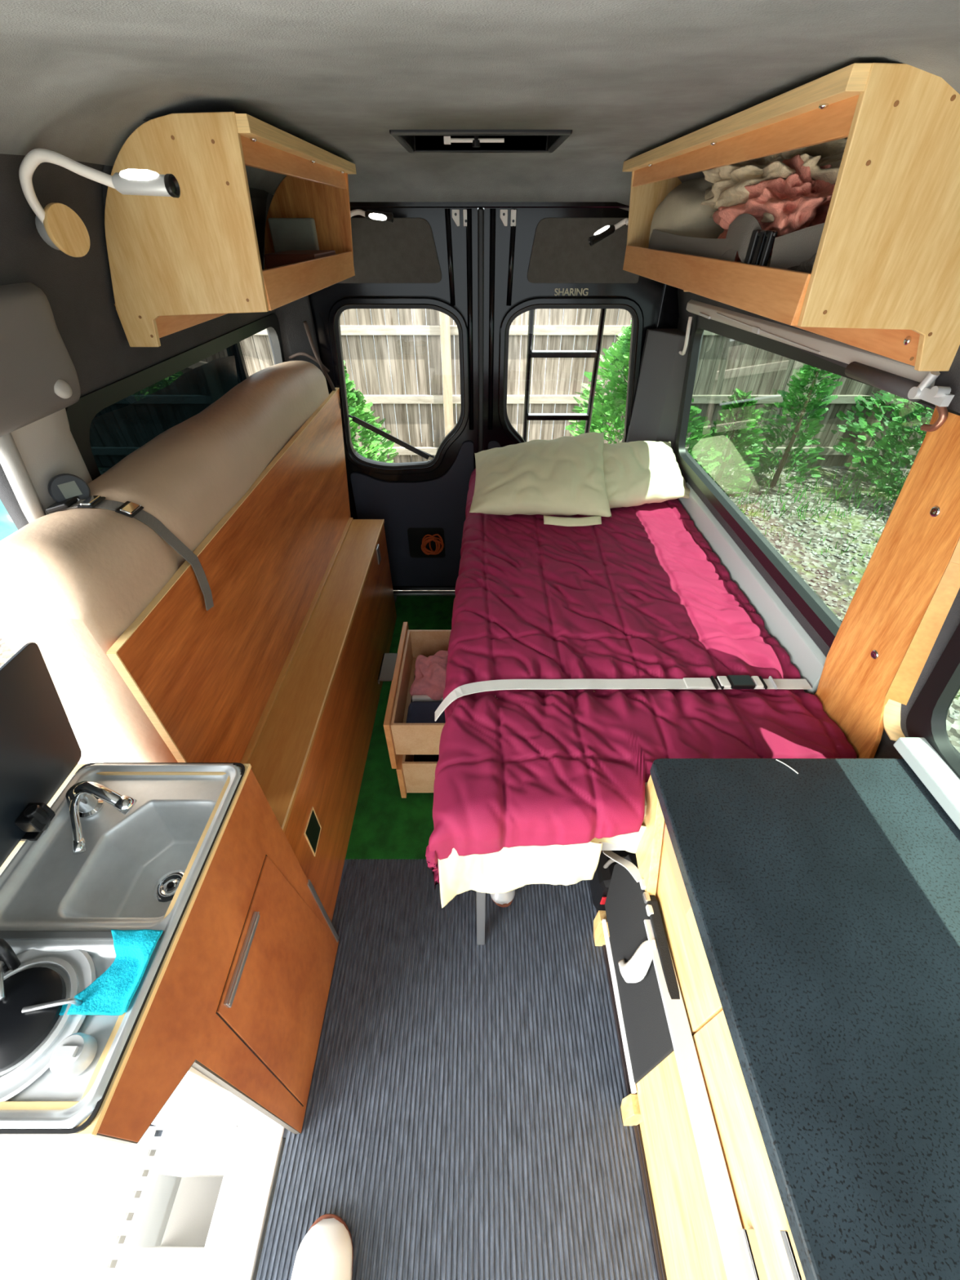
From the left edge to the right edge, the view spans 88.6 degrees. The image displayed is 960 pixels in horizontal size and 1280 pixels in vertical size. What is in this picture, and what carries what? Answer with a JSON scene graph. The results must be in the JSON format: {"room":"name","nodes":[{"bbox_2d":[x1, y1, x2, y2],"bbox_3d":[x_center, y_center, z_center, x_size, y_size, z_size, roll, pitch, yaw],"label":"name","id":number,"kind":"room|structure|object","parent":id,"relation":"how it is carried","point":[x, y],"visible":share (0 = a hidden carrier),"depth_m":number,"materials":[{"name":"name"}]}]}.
{"room":"vehicle interior","nodes":[
{"label":"vehicle interior","id":0,"kind":"room"},
{"bbox_2d":[0,359,275,529],"bbox_3d":[-0.863,-0.298,1.911,0.075,1.423,1.620,0,40,0],"label":"wall","id":1,"kind":"structure","parent":0,"point":[8,499],"depth_m":0.89,"materials":[{"name":"plastic"}]},
{"bbox_2d":[10,408,92,510],"bbox_3d":[-0.822,0.135,1.340,0.094,1.460,0.185,0,40,0],"label":"pillar","id":2,"kind":"structure","parent":1,"relation":"attached to","point":[47,448],"depth_m":0.91,"materials":[{"name":"grey plastic"}]},
{"bbox_2d":[0,432,45,523],"bbox_3d":[-0.823,0.194,1.269,0.090,1.463,0.030,0,40,0],"label":"seal","id":3,"kind":"object","parent":2,"relation":"attached to","point":[11,462],"visible":0.19,"depth_m":0.86,"materials":[{"name":"grey plastic"}]},
{"bbox_2d":[0,281,80,436],"bbox_3d":[-0.774,-0.439,0.788,0.092,0.200,0.350,0,40,0],"label":"pillar cover","id":4,"kind":"structure","parent":2,"relation":"attached to","point":[39,380],"depth_m":0.81,"materials":[{"name":"grey plastic"}]},
{"bbox_2d":[48,473,90,502],"bbox_3d":[-0.802,-0.289,0.955,0.098,0.083,0.074,23,46,25],"label":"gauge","id":5,"kind":"object","parent":2,"relation":"attached to","point":[63,486],"visible":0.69,"depth_m":0.92,"materials":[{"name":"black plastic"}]},
{"bbox_2d":[65,313,284,480],"bbox_3d":[-0.843,-0.688,1.619,0.069,0.505,1.360,0,40,0],"label":"window","id":6,"kind":"structure","parent":1,"relation":"in","point":[110,422],"depth_m":1.27,"materials":[{"name":"black glass"}]},
{"bbox_2d":[266,294,323,373],"bbox_3d":[-0.782,-1.062,2.218,0.165,0.950,0.114,0,40,0],"label":"wall panel","id":7,"kind":"object","parent":1,"relation":"attached to","point":[291,316],"depth_m":2.02,"materials":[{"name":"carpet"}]},
{"bbox_2d":[308,208,478,590],"bbox_3d":[-0.366,-0.991,2.389,0.708,1.780,0.097,0,40,0],"label":"door","id":8,"kind":"structure","parent":1,"relation":"in","point":[426,258],"depth_m":2.12,"materials":[{"name":"black paint"}]},
{"bbox_2d":[407,527,445,557],"bbox_3d":[-0.300,-0.528,2.714,0.200,0.185,0.032,0,40,0],"label":"panel","id":9,"kind":"object","parent":8,"relation":"attached to","point":[424,542],"visible":1,"depth_m":2.71,"materials":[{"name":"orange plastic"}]},
{"bbox_2d":[477,208,484,452],"bbox_3d":[0.000,-0.974,2.391,0.024,1.692,0.063,0,40,0],"label":"seal","id":10,"kind":"object","parent":8,"relation":"attached to","point":[480,211],"visible":0.56,"depth_m":2.04,"materials":[{"name":"black rubber"}]},
{"bbox_2d":[0,153,275,396],"bbox_3d":[-0.699,-0.579,0.761,0.318,0.499,3.010,0,40,0],"label":"wall","id":11,"kind":"structure","parent":0,"point":[78,291],"depth_m":0.94,"materials":[{"name":"carpet"}]},
{"bbox_2d":[18,147,180,257],"bbox_3d":[-0.596,-0.697,0.791,0.264,0.130,0.078,2,40,3],"label":"reading lamp","id":12,"kind":"object","parent":11,"relation":"attached to","point":[60,226],"visible":1,"depth_m":0.75,"materials":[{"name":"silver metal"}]},
{"bbox_2d":[101,111,356,346],"bbox_3d":[-0.597,-1.102,1.347,0.373,0.358,0.981,0,40,0],"label":"upper cabinet","id":13,"kind":"object","parent":11,"relation":"attached to","point":[196,257],"visible":0.98,"depth_m":1.00,"materials":[{"name":"brown wood"}]},
{"bbox_2d":[267,217,319,252],"bbox_3d":[-0.618,-1.319,1.645,0.145,0.141,0.035,0,40,0],"label":"box","id":14,"kind":"object","parent":13,"relation":"on","point":[286,233],"visible":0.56,"depth_m":1.61,"materials":[{"name":"grey fabric"}]},
{"bbox_2d":[264,249,335,268],"bbox_3d":[-0.547,-1.163,1.524,0.145,0.062,0.270,0,40,0],"label":"shelf","id":15,"kind":"object","parent":13,"relation":"on","point":[274,260],"visible":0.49,"depth_m":1.41,"materials":[{"name":"brown wood"}]},
{"bbox_2d":[350,208,393,222],"bbox_3d":[-0.381,-1.451,1.686,0.162,0.039,0.035,0,40,0],"label":"reading lamp","id":16,"kind":"object","parent":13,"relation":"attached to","point":[368,214],"visible":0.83,"depth_m":1.68,"materials":[{"name":"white plastic"}]},
{"bbox_2d":[149,595,657,1279],"bbox_3d":[0.000,0.697,1.843,1.730,0.052,3.010,0,40,0],"label":"floor","id":17,"kind":"structure","parent":0,"point":[463,1120],"depth_m":1.25,"materials":[{"name":"grey carpet"}]},
{"bbox_2d":[53,1125,172,1279],"bbox_3d":[-0.830,1.431,0.961,0.140,0.034,0.714,0,40,0],"label":"refrigerator top","id":18,"kind":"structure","parent":17,"relation":"on","point":[91,1248],"depth_m":1.11,"materials":[{"name":"white paint"}]},
{"bbox_2d":[0,763,338,1143],"bbox_3d":[-0.613,0.745,1.042,0.374,0.915,0.501,0,40,0],"label":"base cabinet","id":19,"kind":"object","parent":17,"relation":"on","point":[227,1031],"visible":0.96,"depth_m":0.90,"materials":[{"name":"brown wood"}]},
{"bbox_2d":[0,642,244,1134],"bbox_3d":[-0.608,0.323,0.700,0.334,0.407,0.524,0,40,0],"label":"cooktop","id":20,"kind":"object","parent":19,"relation":"in","point":[109,852],"visible":0.94,"depth_m":0.77,"materials":[{"name":"silver metal"}]},
{"bbox_2d":[68,787,104,818],"bbox_3d":[-0.695,0.281,0.861,0.042,0.052,0.042,0,40,0],"label":"tap knob","id":21,"kind":"object","parent":20,"relation":"on","point":[88,806],"depth_m":0.86,"materials":[{"name":"silver metal"}]},
{"bbox_2d":[58,928,163,1015],"bbox_3d":[-0.510,0.450,0.670,0.112,0.020,0.096,0,40,0],"label":"cloth","id":22,"kind":"object","parent":20,"relation":"on","point":[112,993],"visible":1,"depth_m":0.67,"materials":[{"name":"blue fabric"}]},
{"bbox_2d":[120,1126,285,1279],"bbox_3d":[-0.623,1.443,0.961,0.275,0.056,0.699,0,40,0],"label":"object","id":23,"kind":"structure","parent":17,"relation":"attached to","point":[249,1158],"depth_m":1.12,"materials":[{"name":"white plastic"}]},
{"bbox_2d":[147,1174,223,1247],"bbox_3d":[-0.680,1.371,1.182,0.160,0.120,0.130,0,40,0],"label":"handle","id":24,"kind":"object","parent":23,"relation":"attached to","point":[188,1224],"visible":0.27,"depth_m":1.20,"materials":[{"name":"grey plastic"}]},
{"bbox_2d":[290,1213,353,1279],"bbox_3d":[-0.327,1.350,0.939,0.130,0.114,0.333,0,40,0],"label":"shoe","id":25,"kind":"object","parent":17,"relation":"on","point":[325,1252],"visible":1,"depth_m":1.02,"materials":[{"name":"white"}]},
{"bbox_2d":[248,519,396,921],"bbox_3d":[-0.663,0.168,1.962,0.394,0.598,1.635,0,40,0],"label":"storage bench","id":26,"kind":"object","parent":17,"relation":"on","point":[308,759],"visible":0.53,"depth_m":1.64,"materials":[{"name":"brown wood"}]},
{"bbox_2d":[0,360,328,762],"bbox_3d":[-0.750,-0.411,1.608,0.207,0.666,1.675,0,40,0],"label":"mattress","id":27,"kind":"object","parent":26,"relation":"on","point":[73,581],"visible":0.59,"depth_m":0.98,"materials":[{"name":"beige fabric"}]},
{"bbox_2d":[44,495,213,610],"bbox_3d":[-0.739,-0.164,1.027,0.253,0.290,0.054,-13,42,-14],"label":"strap","id":28,"kind":"object","parent":27,"relation":"attached to","point":[129,508],"visible":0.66,"depth_m":0.99,"materials":[{"name":"grey fabric"}]},
{"bbox_2d":[288,320,341,408],"bbox_3d":[-0.711,-1.149,2.081,0.176,0.342,0.061,-11,41,-12],"label":"strap","id":29,"kind":"object","parent":27,"relation":"attached to","point":[317,360],"visible":0.93,"depth_m":2.05,"materials":[{"name":"brown fabric"}]},
{"bbox_2d":[106,387,352,763],"bbox_3d":[-0.636,-0.355,1.704,0.032,0.536,1.782,0,40,0],"label":"backboard","id":30,"kind":"object","parent":26,"relation":"on","point":[209,682],"visible":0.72,"depth_m":1.33,"materials":[{"name":"brown wood"}]},
{"bbox_2d":[303,806,321,856],"bbox_3d":[-0.473,0.540,1.389,0.003,0.130,0.082,0,40,0],"label":"vent","id":31,"kind":"object","parent":26,"relation":"attached to","point":[313,824],"depth_m":1.38,"materials":[{"name":"black plastic"}]},
{"bbox_2d":[345,595,455,859],"bbox_3d":[0.182,0.252,2.332,1.364,0.009,1.598,0,40,0],"label":"carpet","id":32,"kind":"object","parent":17,"relation":"on","point":[387,825],"visible":0.14,"depth_m":1.89,"materials":[{"name":"green carpet"}]},
{"bbox_2d":[377,622,451,798],"bbox_3d":[0.039,0.223,1.920,0.822,0.545,0.550,0,40,0],"label":"drawer unit","id":33,"kind":"object","parent":32,"relation":"on","point":[404,740],"visible":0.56,"depth_m":1.81,"materials":[{"name":"brown wood"}]},
{"bbox_2d":[405,701,445,723],"bbox_3d":[-0.142,0.296,1.775,0.245,0.084,0.147,0,40,0],"label":"trousers","id":34,"kind":"object","parent":33,"relation":"in","point":[419,712],"visible":0.24,"depth_m":1.75,"materials":[{"name":"blue fabric"}]},
{"bbox_2d":[412,694,443,702],"bbox_3d":[-0.152,0.239,1.845,0.205,0.081,0.019,0,40,0],"label":"shirt","id":35,"kind":"object","parent":33,"relation":"in","point":[415,697],"visible":0.24,"depth_m":1.82,"materials":[{"name":"white fabric"}]},
{"bbox_2d":[475,690,647,944],"bbox_3d":[0.388,0.051,1.976,0.885,0.763,1.852,0,40,0],"label":"bed","id":36,"kind":"object","parent":32,"relation":"on","point":[481,897],"visible":0.05,"depth_m":1.33,"materials":[{"name":"silver metal"}]},
{"bbox_2d":[437,825,646,907],"bbox_3d":[0.134,0.510,1.103,0.457,0.245,0.049,-4,40,-5],"label":"sheet","id":37,"kind":"object","parent":36,"relation":"hanging from","point":[508,869],"visible":0.88,"depth_m":1.10,"materials":[{"name":"beige fabric"}]},
{"bbox_2d":[425,468,856,888],"bbox_3d":[0.364,-0.138,1.751,0.959,0.289,1.881,0,40,0],"label":"comforter","id":38,"kind":"object","parent":36,"relation":"on","point":[641,592],"visible":0.78,"depth_m":1.28,"materials":[{"name":"red fabric"}]},
{"bbox_2d":[469,431,611,516],"bbox_3d":[0.243,-0.672,2.006,0.574,0.215,0.453,0,40,0],"label":"pillow","id":39,"kind":"object","parent":38,"relation":"on","point":[564,475],"visible":1,"depth_m":1.91,"materials":[{"name":"beige fabric"}]},
{"bbox_2d":[543,515,601,526],"bbox_3d":[0.350,-0.453,1.872,0.220,0.024,0.052,0,40,0],"label":"flap","id":40,"kind":"object","parent":38,"relation":"on","point":[594,520],"visible":1,"depth_m":1.87,"materials":[{"name":"beige fabric"}]},
{"bbox_2d":[434,675,812,721],"bbox_3d":[0.358,0.141,1.272,0.959,0.092,0.067,-2,40,-2],"label":"strap","id":41,"kind":"object","parent":38,"relation":"on","point":[731,682],"visible":1,"depth_m":1.25,"materials":[{"name":"white fabric"}]},
{"bbox_2d":[602,440,689,508],"bbox_3d":[0.590,-0.684,2.038,0.533,0.180,0.396,-4,40,-4],"label":"pillow","id":42,"kind":"object","parent":38,"relation":"on","point":[637,473],"visible":0.71,"depth_m":1.98,"materials":[{"name":"beige fabric"}]},
{"bbox_3d":[-0.155,0.167,1.984,0.230,0.012,0.270,0,40,0],"label":"garment","id":43,"kind":"object","parent":32,"relation":"in","visible":0},
{"bbox_2d":[409,650,448,700],"bbox_3d":[-0.157,0.140,1.913,0.225,0.131,0.263,0,40,0],"label":"shirt","id":44,"kind":"object","parent":43,"relation":"on","point":[430,672],"visible":0.55,"depth_m":1.85,"materials":[{"name":"pink fabric"}]},
{"bbox_2d":[393,591,455,595],"bbox_3d":[0.120,-0.278,2.941,1.480,0.020,0.035,0,40,0],"label":"threshold","id":45,"kind":"object","parent":17,"relation":"on","point":[395,593],"visible":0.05,"depth_m":2.93,"materials":[{"name":"silver metal"}]},
{"bbox_2d":[489,889,515,906],"bbox_3d":[0.060,0.763,1.657,0.092,0.080,0.232,-8,41,-9],"label":"shoe","id":46,"kind":"object","parent":17,"relation":"on","point":[501,900],"visible":0.13,"depth_m":1.59,"materials":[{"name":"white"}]},
{"bbox_2d":[593,910,609,946],"bbox_3d":[0.359,0.860,1.463,0.050,0.196,0.030,0,40,0],"label":"support block","id":47,"kind":"object","parent":17,"relation":"on","point":[598,934],"visible":0.69,"depth_m":1.44,"materials":[{"name":"brown wood"}]},
{"bbox_2d":[589,850,635,911],"bbox_3d":[0.430,0.739,1.561,0.140,0.250,0.175,0,40,0],"label":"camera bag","id":48,"kind":"object","parent":17,"relation":"on","point":[599,884],"visible":0.41,"depth_m":1.51,"materials":[{"name":"black fabric"}]},
{"bbox_2d":[595,909,666,1279],"bbox_3d":[0.383,1.145,1.266,0.018,0.016,1.150,0,40,0],"label":"floor track","id":49,"kind":"object","parent":17,"relation":"on","point":[658,1254],"visible":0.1,"depth_m":1.15,"materials":[{"name":"silver"}]},
{"bbox_2d":[620,1093,642,1125],"bbox_3d":[0.359,1.113,1.164,0.050,0.196,0.035,0,40,0],"label":"support block","id":50,"kind":"object","parent":17,"relation":"on","point":[630,1108],"visible":0.71,"depth_m":1.12,"materials":[{"name":"brown wood"}]},
{"bbox_2d":[601,854,753,1279],"bbox_3d":[0.362,0.907,0.933,0.052,0.430,0.950,0,40,0],"label":"tabletop","id":51,"kind":"object","parent":50,"relation":"on","point":[700,1223],"visible":0.96,"depth_m":0.91,"materials":[{"name":"brown wood"}]},
{"bbox_2d":[602,850,657,982],"bbox_3d":[0.335,0.620,1.161,0.048,0.288,0.319,-3,40,-3],"label":"strap","id":52,"kind":"object","parent":51,"relation":"attached to","point":[637,967],"visible":0.93,"depth_m":1.05,"materials":[{"name":"white fabric"}]},
{"bbox_2d":[608,775,805,1279],"bbox_3d":[0.606,0.876,0.907,0.508,0.890,0.950,0,40,0],"label":"base cabinet","id":53,"kind":"object","parent":17,"relation":"on","point":[770,1246],"visible":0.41,"depth_m":0.78,"materials":[{"name":"brown wood"}]},
{"bbox_2d":[649,758,959,1279],"bbox_3d":[0.594,0.534,0.599,0.537,0.030,0.922,0,40,0],"label":"countertop","id":54,"kind":"structure","parent":53,"relation":"on","point":[824,897],"depth_m":0.66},
{"bbox_2d":[775,759,798,773],"bbox_3d":[0.575,0.237,0.923,0.005,0.004,0.042,-31,49,-31],"label":"thread","id":55,"kind":"object","parent":54,"relation":"on","point":[775,759],"visible":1,"depth_m":0.92,"materials":[{"name":"white fabric"}]},
{"bbox_2d":[0,0,959,211],"bbox_3d":[0.000,-0.678,0.679,1.418,0.236,3.012,0,40,0],"label":"ceiling","id":56,"kind":"structure","parent":0,"point":[629,79],"depth_m":0.66,"materials":[{"name":"grey fabric"}]},
{"bbox_2d":[389,129,572,152],"bbox_3d":[0.000,-1.343,1.286,0.430,0.085,0.400,0,40,0],"label":"ceiling vent","id":57,"kind":"object","parent":56,"relation":"in","point":[412,140],"visible":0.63,"depth_m":1.39,"materials":[{"name":"black plastic"}]},
{"bbox_2d":[672,317,959,758],"bbox_3d":[0.863,0.151,1.381,0.075,1.423,3.010,0,40,0],"label":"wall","id":58,"kind":"structure","parent":0,"point":[886,749],"depth_m":1.23,"materials":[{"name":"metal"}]},
{"bbox_2d":[349,201,679,328],"bbox_3d":[0.000,-1.011,2.367,1.730,1.880,0.062,0,40,0],"label":"door frame","id":59,"kind":"structure","parent":58,"relation":"attached to","point":[668,314],"depth_m":1.82,"materials":[{"name":"black paint"}]},
{"bbox_2d":[483,208,664,450],"bbox_3d":[0.376,-0.984,2.381,0.728,1.780,0.076,0,40,0],"label":"door","id":60,"kind":"structure","parent":58,"relation":"in","point":[535,258],"depth_m":1.97,"materials":[{"name":"black paint"}]},
{"bbox_2d":[522,308,606,441],"bbox_3d":[0.391,-1.244,2.390,0.347,1.506,0.078,0,40,0],"label":"ladder","id":61,"kind":"object","parent":60,"relation":"attached to","point":[531,353],"visible":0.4,"depth_m":2.36,"materials":[{"name":"black metal"}]},
{"bbox_2d":[626,328,690,448],"bbox_3d":[0.782,-0.964,2.249,0.165,0.760,0.193,0,40,0],"label":"wall panel","id":62,"kind":"object","parent":58,"relation":"attached to","point":[655,410],"visible":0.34,"depth_m":2.11,"materials":[{"name":"grey plastic"}]},
{"bbox_2d":[678,482,826,694],"bbox_3d":[0.857,-0.233,1.688,0.030,0.172,1.125,0,40,0],"label":"sill","id":63,"kind":"structure","parent":58,"relation":"attached to","point":[780,623],"depth_m":1.49,"materials":[{"name":"grey plastic"}]},
{"bbox_2d":[674,299,959,648],"bbox_3d":[0.818,-0.614,1.480,0.120,0.602,1.522,0,40,0],"label":"window","id":64,"kind":"structure","parent":58,"relation":"in","point":[808,463],"depth_m":1.30,"materials":[{"name":"clear glass"}]},
{"bbox_2d":[677,288,959,413],"bbox_3d":[0.699,-0.579,0.761,0.318,0.499,3.010,0,40,0],"label":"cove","id":65,"kind":"object","parent":58,"relation":"attached to","point":[951,379],"visible":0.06,"depth_m":1.15,"materials":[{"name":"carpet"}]},
{"bbox_2d":[622,62,959,371],"bbox_3d":[0.632,-1.006,1.218,0.335,0.344,1.301,0,40,0],"label":"upper cabinet","id":66,"kind":"object","parent":65,"relation":"attached to","point":[884,278],"visible":0.89,"depth_m":0.75,"materials":[{"name":"brown wood"}]},
{"bbox_2d":[588,217,628,246],"bbox_3d":[0.442,-1.416,1.708,0.137,0.075,0.038,-7,41,-8],"label":"reading lamp","id":67,"kind":"object","parent":66,"relation":"attached to","point":[606,231],"visible":0.98,"depth_m":1.70,"materials":[{"name":"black plastic"}]},
{"bbox_2d":[648,177,724,241],"bbox_3d":[0.644,-1.226,1.456,0.228,0.207,0.480,0,40,0],"label":"pillow","id":68,"kind":"object","parent":66,"relation":"in","point":[682,213],"visible":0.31,"depth_m":1.32,"materials":[{"name":"fabric"}]},
{"bbox_2d":[648,213,824,269],"bbox_3d":[0.553,-0.983,1.212,0.069,0.096,1.168,1,40,1],"label":"bag","id":69,"kind":"object","parent":66,"relation":"in","point":[745,235],"visible":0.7,"depth_m":0.94,"materials":[{"name":"grey fabric"}]},
{"bbox_2d":[737,255,787,269],"bbox_3d":[0.630,-0.761,1.022,0.193,0.065,0.493,0,40,0],"label":"garment","id":70,"kind":"object","parent":66,"relation":"in","point":[770,256],"visible":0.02,"depth_m":0.97,"materials":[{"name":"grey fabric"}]},
{"bbox_2d":[712,154,835,262],"bbox_3d":[0.618,-0.878,1.032,0.218,0.183,0.627,3,40,3],"label":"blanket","id":71,"kind":"object","parent":70,"relation":"on","point":[798,202],"visible":0.38,"depth_m":0.88,"materials":[{"name":"pink fabric"}]},
{"bbox_2d":[700,137,847,222],"bbox_3d":[0.639,-0.958,1.042,0.238,0.154,0.737,0,40,0],"label":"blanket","id":72,"kind":"object","parent":71,"relation":"on","point":[728,189],"visible":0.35,"depth_m":0.97,"materials":[{"name":"beige fabric"}]},
{"bbox_2d":[787,253,816,273],"bbox_3d":[0.598,-0.617,0.826,0.130,0.103,0.154,0,40,0],"label":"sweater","id":73,"kind":"object","parent":66,"relation":"in","point":[806,266],"visible":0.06,"depth_m":0.82,"materials":[{"name":"grey fabric"}]},
{"bbox_2d":[814,408,959,758],"bbox_3d":[0.845,0.008,1.018,0.078,0.871,0.345,-6,41,-7],"label":"pillar","id":74,"kind":"structure","parent":58,"relation":"attached to","point":[908,586],"depth_m":0.97,"materials":[{"name":"brown wood"}]},
{"bbox_2d":[893,737,959,829],"bbox_3d":[0.835,0.323,0.797,0.070,0.025,0.398,0,40,0],"label":"sill","id":75,"kind":"structure","parent":58,"relation":"attached to","point":[926,762],"depth_m":0.89,"materials":[{"name":"grey"}]},
{"bbox_2d":[906,622,959,778],"bbox_3d":[0.842,0.281,0.468,0.070,0.525,1.050,0,40,0],"label":"window","id":76,"kind":"structure","parent":58,"relation":"in","point":[934,716],"depth_m":0.91,"materials":[{"name":"black rubber"}]},
{"label":"outside","id":77,"kind":"structure","parent":0,"visible":0},
{"bbox_2d":[0,442,454,667],"bbox_3d":[2.000,1.446,1.882,16.000,0.031,13.000,0,40,0],"label":"ground","id":78,"kind":"structure","parent":77,"point":[6,653],"depth_m":3.50,"materials":[{"name":"green plant"}]},
{"bbox_2d":[0,499,17,540],"bbox_3d":[-2.636,-0.423,2.997,0.636,1.172,0.515,0,40,0],"label":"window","id":79,"kind":"structure","parent":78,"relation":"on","point":[7,526],"depth_m":2.63,"materials":[{"name":"blue glass"}]},
{"bbox_2d":[343,360,398,462],"bbox_3d":[-1.493,-2.062,4.837,1.243,1.489,1.271,2,40,2],"label":"shrub","id":80,"kind":"object","parent":78,"relation":"on","point":[357,407],"visible":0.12,"depth_m":4.77,"materials":[{"name":"green plant"}]},
{"bbox_2d":[240,308,631,462],"bbox_3d":[2.256,-2.935,5.377,14.511,2.120,0.118,0,40,0],"label":"fence","id":81,"kind":"object","parent":78,"relation":"on","point":[256,349],"visible":0.03,"depth_m":5.37,"materials":[{"name":"brown wood"}]},
{"bbox_2d":[565,320,631,444],"bbox_3d":[1.591,-2.183,4.679,1.660,1.877,1.715,-8,41,-10],"label":"shrub","id":82,"kind":"object","parent":78,"relation":"on","point":[618,356],"visible":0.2,"depth_m":4.53,"materials":[{"name":"green plant"}]},
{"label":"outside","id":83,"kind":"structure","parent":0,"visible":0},
{"bbox_2d":[0,720,182,1279],"bbox_3d":[-2.710,2.945,0.007,3.582,0.108,8.202,0,40,0],"label":"pavement","id":84,"kind":"structure","parent":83,"point":[46,1181],"depth_m":1.46,"materials":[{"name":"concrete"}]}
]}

